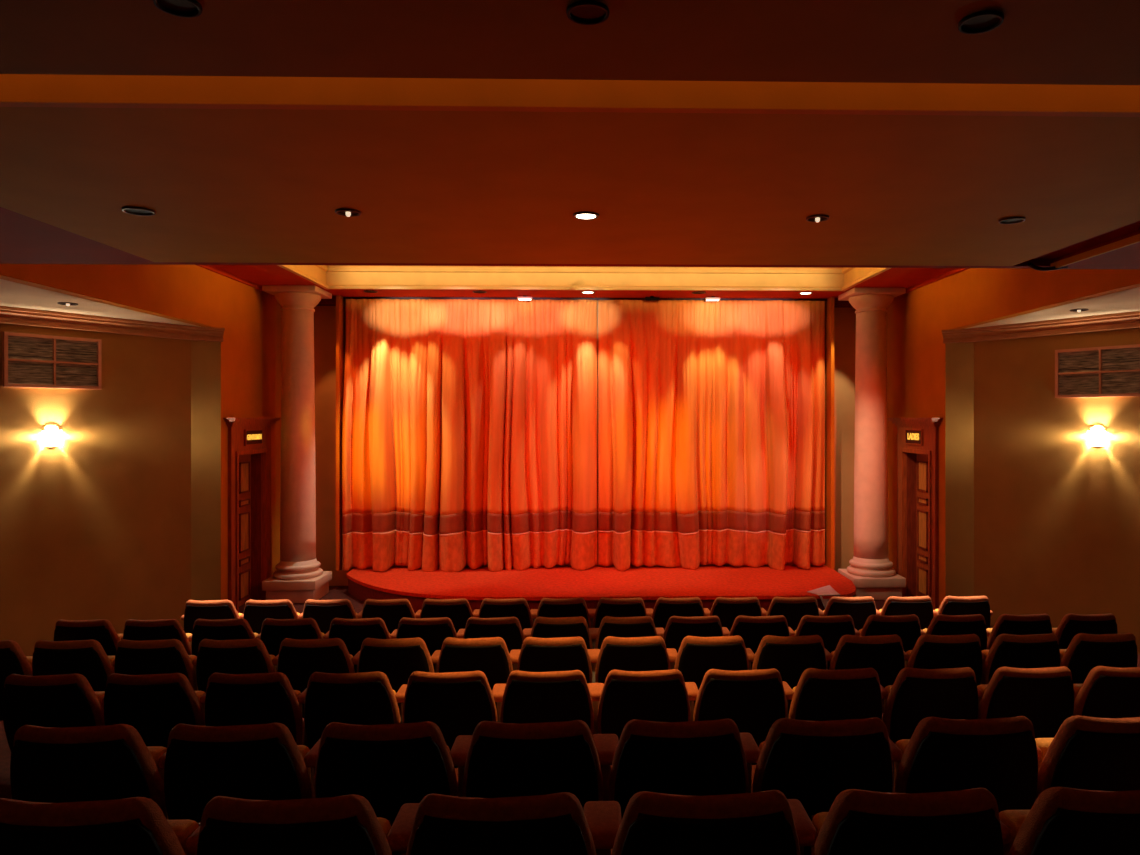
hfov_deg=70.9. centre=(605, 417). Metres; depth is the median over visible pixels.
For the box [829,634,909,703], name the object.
seat
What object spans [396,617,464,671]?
seat
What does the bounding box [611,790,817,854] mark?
seat
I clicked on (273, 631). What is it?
seat
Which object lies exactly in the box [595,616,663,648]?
seat
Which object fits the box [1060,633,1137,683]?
seat
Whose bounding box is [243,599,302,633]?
seat
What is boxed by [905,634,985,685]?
seat
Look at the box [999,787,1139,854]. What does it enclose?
seat
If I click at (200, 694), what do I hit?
armrest
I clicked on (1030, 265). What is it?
cable
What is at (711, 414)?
stage curtain
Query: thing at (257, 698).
seat
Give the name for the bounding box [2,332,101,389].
air vent
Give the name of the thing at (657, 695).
seat
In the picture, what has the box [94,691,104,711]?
armrest
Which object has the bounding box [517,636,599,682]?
seat
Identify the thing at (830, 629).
seat
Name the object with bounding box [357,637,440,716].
seat
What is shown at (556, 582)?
stage
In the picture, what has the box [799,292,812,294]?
recessed light
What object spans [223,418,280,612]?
door
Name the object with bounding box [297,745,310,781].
armrest
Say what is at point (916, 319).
wall
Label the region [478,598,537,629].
seat
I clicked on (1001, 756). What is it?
seat
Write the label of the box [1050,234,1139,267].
trim
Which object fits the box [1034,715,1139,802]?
seat
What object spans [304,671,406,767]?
seat
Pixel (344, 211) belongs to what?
recessed light
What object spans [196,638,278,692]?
seat
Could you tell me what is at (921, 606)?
seat
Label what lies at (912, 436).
door sign
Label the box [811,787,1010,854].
seat
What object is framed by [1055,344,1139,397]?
air vent
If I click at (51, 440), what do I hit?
wall sconce
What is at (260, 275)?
ceiling
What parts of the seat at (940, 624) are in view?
backrest, panel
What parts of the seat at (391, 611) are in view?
backrest, armrest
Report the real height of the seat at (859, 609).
0.918 m
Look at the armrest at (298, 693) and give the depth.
4.64 m
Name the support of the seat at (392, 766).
on the floor
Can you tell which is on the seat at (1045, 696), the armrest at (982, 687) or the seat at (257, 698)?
the armrest at (982, 687)
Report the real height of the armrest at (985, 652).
0.395 m
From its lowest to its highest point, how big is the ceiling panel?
0.300 m
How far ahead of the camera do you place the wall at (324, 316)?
13.35 m
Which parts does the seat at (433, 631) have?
backrest, armrest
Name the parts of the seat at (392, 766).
backrest, armrest, panel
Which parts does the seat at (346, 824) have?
panel, armrest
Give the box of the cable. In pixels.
[1027,262,1067,270]
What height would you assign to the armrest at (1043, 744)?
0.395 m
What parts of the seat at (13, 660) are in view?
panel, backrest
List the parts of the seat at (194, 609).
backrest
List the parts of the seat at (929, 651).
backrest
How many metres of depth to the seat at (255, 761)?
2.90 m
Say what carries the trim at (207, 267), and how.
attached to the wall at (118, 522)
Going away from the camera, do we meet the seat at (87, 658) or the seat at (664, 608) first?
the seat at (87, 658)
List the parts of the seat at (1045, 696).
backrest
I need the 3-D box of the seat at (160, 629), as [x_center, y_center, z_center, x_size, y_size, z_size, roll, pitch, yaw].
[-3.643,2.081,6.628,0.597,0.918,0.427,0,0,-1]
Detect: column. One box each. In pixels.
[262,285,331,602]
[838,288,905,599]
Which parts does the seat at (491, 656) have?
backrest, panel, armrest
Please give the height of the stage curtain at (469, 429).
4.481 m
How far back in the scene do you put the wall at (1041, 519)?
10.22 m
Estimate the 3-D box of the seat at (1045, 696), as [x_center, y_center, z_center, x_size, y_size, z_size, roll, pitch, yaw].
[2.449,1.861,4.681,0.597,0.918,0.427,0,0,-1]
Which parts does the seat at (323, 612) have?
backrest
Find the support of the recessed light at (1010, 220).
attached to the ceiling panel
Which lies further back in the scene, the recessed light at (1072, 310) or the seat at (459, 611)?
the recessed light at (1072, 310)
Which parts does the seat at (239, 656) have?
backrest, armrest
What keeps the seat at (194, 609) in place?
on the floor
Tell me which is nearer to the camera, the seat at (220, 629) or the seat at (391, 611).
the seat at (220, 629)
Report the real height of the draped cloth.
0.312 m
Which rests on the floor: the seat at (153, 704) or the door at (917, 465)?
the seat at (153, 704)
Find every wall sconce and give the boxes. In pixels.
[42,425,61,446]
[1088,426,1104,446]
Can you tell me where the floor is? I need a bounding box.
[0,586,1139,853]
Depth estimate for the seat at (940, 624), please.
6.59 m
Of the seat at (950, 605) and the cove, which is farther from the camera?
the cove
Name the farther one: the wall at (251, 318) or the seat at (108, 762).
the wall at (251, 318)
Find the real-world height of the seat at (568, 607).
0.918 m
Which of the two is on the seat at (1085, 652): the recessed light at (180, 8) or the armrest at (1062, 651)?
the armrest at (1062, 651)
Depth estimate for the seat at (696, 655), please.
5.51 m
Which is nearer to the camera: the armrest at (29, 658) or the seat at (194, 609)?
the armrest at (29, 658)
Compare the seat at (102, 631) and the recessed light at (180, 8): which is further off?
the seat at (102, 631)
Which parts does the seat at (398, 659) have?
backrest, armrest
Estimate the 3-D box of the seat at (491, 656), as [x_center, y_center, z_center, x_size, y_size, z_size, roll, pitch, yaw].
[-0.879,1.961,5.652,0.597,0.918,0.427,0,0,-1]
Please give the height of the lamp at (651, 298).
0.066 m
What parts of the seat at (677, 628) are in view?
backrest, armrest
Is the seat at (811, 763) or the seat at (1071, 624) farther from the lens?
the seat at (1071, 624)
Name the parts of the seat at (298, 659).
backrest, armrest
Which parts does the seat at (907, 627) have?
backrest, panel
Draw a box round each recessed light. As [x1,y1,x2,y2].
[58,302,77,305]
[122,207,155,215]
[153,0,202,17]
[335,208,360,216]
[363,290,377,292]
[566,0,609,24]
[573,212,598,219]
[581,291,594,293]
[692,291,705,293]
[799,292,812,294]
[806,215,828,221]
[958,10,1003,33]
[998,217,1024,223]
[1070,309,1088,311]
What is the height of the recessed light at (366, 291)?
0.011 m
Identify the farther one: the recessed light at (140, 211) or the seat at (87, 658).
the seat at (87, 658)
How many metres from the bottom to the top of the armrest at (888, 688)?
0.395 m
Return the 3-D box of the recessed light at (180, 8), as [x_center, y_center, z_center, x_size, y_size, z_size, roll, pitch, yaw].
[-1.307,-1.262,2.444,0.135,0.011,0.135,0,0,-1]
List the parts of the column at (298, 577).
moulding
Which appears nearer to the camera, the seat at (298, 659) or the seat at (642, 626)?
the seat at (298, 659)
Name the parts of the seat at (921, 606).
backrest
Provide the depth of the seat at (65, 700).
4.38 m
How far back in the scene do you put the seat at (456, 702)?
4.43 m
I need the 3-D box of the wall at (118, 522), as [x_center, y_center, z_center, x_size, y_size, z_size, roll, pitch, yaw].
[-7.782,0.500,4.862,2.027,5.400,13.369,0,0,14]
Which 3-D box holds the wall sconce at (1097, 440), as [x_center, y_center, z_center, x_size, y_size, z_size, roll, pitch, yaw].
[5.868,0.219,9.594,0.111,0.246,0.196,0,0,-33]
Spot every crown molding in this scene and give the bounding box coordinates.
[0,306,224,341]
[942,311,1139,343]
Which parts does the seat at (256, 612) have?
backrest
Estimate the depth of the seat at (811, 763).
2.95 m
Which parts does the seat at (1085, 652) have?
backrest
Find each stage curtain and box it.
[342,299,596,571]
[598,300,824,571]
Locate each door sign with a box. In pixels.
[244,429,262,445]
[905,429,922,445]
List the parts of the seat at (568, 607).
panel, armrest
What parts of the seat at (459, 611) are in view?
panel, backrest, armrest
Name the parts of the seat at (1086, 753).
panel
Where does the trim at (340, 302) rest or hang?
attached to the wall at (324, 316)
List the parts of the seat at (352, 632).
panel, backrest, armrest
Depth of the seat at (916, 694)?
4.50 m
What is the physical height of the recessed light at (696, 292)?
0.011 m
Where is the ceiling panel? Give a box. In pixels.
[0,107,1139,265]
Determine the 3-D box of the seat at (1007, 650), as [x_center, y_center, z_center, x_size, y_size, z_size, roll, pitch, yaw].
[2.973,1.961,5.743,0.597,0.918,0.427,0,0,-1]
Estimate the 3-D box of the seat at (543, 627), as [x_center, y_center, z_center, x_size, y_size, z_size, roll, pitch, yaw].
[-0.344,2.081,6.705,0.597,0.918,0.427,0,0,-1]
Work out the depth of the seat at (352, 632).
6.48 m
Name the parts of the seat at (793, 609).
backrest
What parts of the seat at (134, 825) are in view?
panel, armrest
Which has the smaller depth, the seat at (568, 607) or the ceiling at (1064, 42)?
the ceiling at (1064, 42)
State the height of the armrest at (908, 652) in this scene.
0.395 m
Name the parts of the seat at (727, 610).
backrest, armrest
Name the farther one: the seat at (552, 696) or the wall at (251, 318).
the wall at (251, 318)
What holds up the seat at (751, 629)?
on the floor
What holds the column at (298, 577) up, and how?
on the floor
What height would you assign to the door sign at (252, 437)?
0.240 m
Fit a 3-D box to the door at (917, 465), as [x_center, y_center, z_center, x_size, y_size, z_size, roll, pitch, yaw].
[4.814,1.397,12.097,0.525,2.805,1.720,0,0,-1]
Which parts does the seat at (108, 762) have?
panel, armrest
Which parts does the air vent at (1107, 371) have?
louvre panel, louvre panel, louvre panel, louvre panel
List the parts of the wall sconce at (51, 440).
plate, lamp shade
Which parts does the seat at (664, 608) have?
backrest, armrest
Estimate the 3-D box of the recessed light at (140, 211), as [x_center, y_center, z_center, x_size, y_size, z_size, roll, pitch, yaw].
[-2.809,-1.244,4.813,0.180,0.011,0.180,0,0,-1]
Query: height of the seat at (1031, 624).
0.918 m
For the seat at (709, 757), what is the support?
on the floor
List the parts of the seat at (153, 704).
backrest, armrest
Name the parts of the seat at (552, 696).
panel, panel, armrest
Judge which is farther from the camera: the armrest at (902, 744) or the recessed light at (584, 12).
the armrest at (902, 744)
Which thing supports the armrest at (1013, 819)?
on the seat at (1062, 820)
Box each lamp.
[517,296,531,299]
[644,296,658,300]
[705,296,719,300]
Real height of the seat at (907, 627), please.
0.918 m
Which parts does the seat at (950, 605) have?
backrest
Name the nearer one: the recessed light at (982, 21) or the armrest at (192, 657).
the recessed light at (982, 21)
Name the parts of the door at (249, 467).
moulding, panel, cornice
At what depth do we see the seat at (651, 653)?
5.50 m
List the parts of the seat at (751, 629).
backrest, panel, armrest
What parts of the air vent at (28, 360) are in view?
louvre panel, louvre panel, louvre panel, louvre panel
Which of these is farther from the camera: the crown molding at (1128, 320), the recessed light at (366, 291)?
the recessed light at (366, 291)
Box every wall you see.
[0,264,282,599]
[0,324,220,655]
[314,300,855,585]
[886,268,1139,606]
[946,328,1139,653]
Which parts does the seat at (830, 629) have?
backrest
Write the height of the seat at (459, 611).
0.918 m
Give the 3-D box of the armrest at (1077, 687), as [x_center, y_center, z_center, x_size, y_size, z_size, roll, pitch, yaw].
[2.965,1.782,4.758,0.428,0.395,0.123,0,0,-1]
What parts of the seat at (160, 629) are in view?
panel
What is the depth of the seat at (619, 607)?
7.52 m
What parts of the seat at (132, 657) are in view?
panel, armrest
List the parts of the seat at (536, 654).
armrest, panel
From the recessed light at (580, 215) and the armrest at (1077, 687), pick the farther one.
the recessed light at (580, 215)
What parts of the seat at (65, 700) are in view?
panel, backrest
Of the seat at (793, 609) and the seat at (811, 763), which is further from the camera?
the seat at (793, 609)
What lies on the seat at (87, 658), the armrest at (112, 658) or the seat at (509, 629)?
the armrest at (112, 658)
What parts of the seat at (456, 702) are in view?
backrest, armrest, panel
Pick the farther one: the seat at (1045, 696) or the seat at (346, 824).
the seat at (1045, 696)
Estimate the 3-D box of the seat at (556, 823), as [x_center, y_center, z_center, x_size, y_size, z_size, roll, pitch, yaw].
[-0.250,1.435,2.246,0.597,0.918,0.427,0,0,-1]
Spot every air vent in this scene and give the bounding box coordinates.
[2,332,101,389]
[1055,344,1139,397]
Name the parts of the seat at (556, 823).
panel, panel, armrest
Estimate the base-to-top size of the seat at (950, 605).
0.918 m
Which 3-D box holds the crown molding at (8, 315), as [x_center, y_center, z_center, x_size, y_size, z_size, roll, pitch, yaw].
[-6.896,-1.127,8.055,0.446,0.175,6.646,0,0,28]
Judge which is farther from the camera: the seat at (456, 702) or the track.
the track
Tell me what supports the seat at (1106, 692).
on the floor
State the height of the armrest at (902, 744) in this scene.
0.395 m
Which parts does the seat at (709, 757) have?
panel, armrest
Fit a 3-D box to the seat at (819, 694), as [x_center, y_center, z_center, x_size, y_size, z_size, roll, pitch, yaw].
[1.349,1.861,4.655,0.597,0.918,0.427,0,0,-1]
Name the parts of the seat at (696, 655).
backrest, armrest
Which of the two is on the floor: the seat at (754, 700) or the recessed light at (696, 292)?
the seat at (754, 700)
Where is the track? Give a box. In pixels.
[343,297,826,300]
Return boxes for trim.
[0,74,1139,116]
[197,265,968,296]
[316,296,853,307]
[336,295,833,570]
[348,579,852,618]
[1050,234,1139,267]
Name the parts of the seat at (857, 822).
panel, armrest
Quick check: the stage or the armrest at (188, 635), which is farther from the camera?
the stage
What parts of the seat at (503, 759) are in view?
panel, backrest, panel, armrest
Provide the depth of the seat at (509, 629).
6.51 m
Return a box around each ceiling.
[0,0,1139,84]
[0,207,1139,328]
[209,265,956,298]
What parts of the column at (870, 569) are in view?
moulding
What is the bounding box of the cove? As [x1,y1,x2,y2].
[277,265,890,290]
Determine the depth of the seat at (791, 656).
5.53 m
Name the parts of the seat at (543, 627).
panel, panel, armrest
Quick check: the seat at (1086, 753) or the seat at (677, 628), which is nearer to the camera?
the seat at (1086, 753)
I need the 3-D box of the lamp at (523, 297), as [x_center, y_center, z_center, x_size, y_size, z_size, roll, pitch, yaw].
[-1.326,-1.967,13.092,0.240,0.066,0.100,0,0,-1]
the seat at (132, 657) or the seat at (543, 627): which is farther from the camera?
the seat at (543, 627)
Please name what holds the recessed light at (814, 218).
attached to the ceiling panel
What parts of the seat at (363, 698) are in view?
backrest, armrest, panel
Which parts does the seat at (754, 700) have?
backrest, armrest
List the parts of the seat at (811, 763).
backrest, armrest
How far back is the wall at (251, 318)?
10.98 m
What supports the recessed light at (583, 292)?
in the ceiling at (260, 275)
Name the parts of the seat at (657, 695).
backrest, panel, armrest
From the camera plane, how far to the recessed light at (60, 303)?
8.49 m
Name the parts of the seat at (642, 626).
panel, armrest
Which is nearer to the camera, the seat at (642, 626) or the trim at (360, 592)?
the seat at (642, 626)
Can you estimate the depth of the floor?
6.54 m
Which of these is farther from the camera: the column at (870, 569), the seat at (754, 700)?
the column at (870, 569)
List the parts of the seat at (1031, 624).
panel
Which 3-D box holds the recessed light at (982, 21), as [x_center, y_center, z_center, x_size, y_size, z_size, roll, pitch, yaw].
[1.196,-1.262,2.552,0.135,0.011,0.135,0,0,-1]
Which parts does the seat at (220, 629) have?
panel, backrest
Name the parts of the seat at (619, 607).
panel, armrest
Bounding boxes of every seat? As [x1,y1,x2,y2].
[0,640,32,720]
[0,797,200,854]
[2,673,104,798]
[10,724,168,819]
[32,639,114,690]
[53,619,122,655]
[104,673,205,747]
[114,639,197,690]
[123,619,191,654]
[164,723,320,821]
[181,600,242,633]
[192,618,260,655]
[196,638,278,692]
[196,794,419,854]
[205,672,314,797]
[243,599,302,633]
[260,618,328,656]
[277,638,359,717]
[302,599,361,633]
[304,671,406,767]
[315,721,471,854]
[328,617,400,721]
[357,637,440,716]
[361,599,420,633]
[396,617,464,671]
[402,670,505,767]
[406,792,621,854]
[420,598,479,632]
[437,637,520,709]
[462,720,618,854]
[463,617,531,665]
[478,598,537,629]
[500,670,603,734]
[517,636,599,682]
[530,616,598,648]
[536,598,595,627]
[593,597,652,627]
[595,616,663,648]
[595,636,676,683]
[597,669,698,764]
[609,719,759,817]
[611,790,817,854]
[652,597,709,630]
[663,616,729,665]
[674,635,754,707]
[693,668,793,764]
[709,597,766,631]
[729,615,794,718]
[752,635,832,713]
[752,717,901,854]
[766,596,823,631]
[789,668,888,720]
[795,615,860,669]
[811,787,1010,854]
[823,596,880,630]
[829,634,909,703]
[859,614,924,651]
[879,596,936,629]
[883,667,981,742]
[893,716,1041,811]
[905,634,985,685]
[923,614,989,649]
[935,596,992,628]
[977,666,1075,738]
[980,633,1061,684]
[986,614,1053,649]
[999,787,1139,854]
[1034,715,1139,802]
[1052,613,1117,648]
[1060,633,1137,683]
[1073,666,1139,717]
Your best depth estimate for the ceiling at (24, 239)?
6.48 m
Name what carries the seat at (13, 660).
on the floor
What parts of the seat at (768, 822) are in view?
panel, panel, armrest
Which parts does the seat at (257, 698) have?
panel, backrest, armrest, panel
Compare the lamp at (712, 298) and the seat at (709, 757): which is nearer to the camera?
the seat at (709, 757)
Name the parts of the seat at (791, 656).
backrest, armrest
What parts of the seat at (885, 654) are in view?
backrest, armrest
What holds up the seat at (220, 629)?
on the floor
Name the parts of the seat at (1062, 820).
panel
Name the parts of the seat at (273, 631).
backrest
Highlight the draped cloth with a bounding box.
[807,585,839,608]
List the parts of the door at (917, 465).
cornice, panel, moulding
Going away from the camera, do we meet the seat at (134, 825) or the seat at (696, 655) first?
the seat at (134, 825)
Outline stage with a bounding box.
[346,565,855,600]
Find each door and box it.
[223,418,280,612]
[887,418,942,609]
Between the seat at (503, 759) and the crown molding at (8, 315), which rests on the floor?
the seat at (503, 759)
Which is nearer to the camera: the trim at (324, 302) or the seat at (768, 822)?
the seat at (768, 822)
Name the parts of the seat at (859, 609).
backrest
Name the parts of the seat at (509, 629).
backrest, armrest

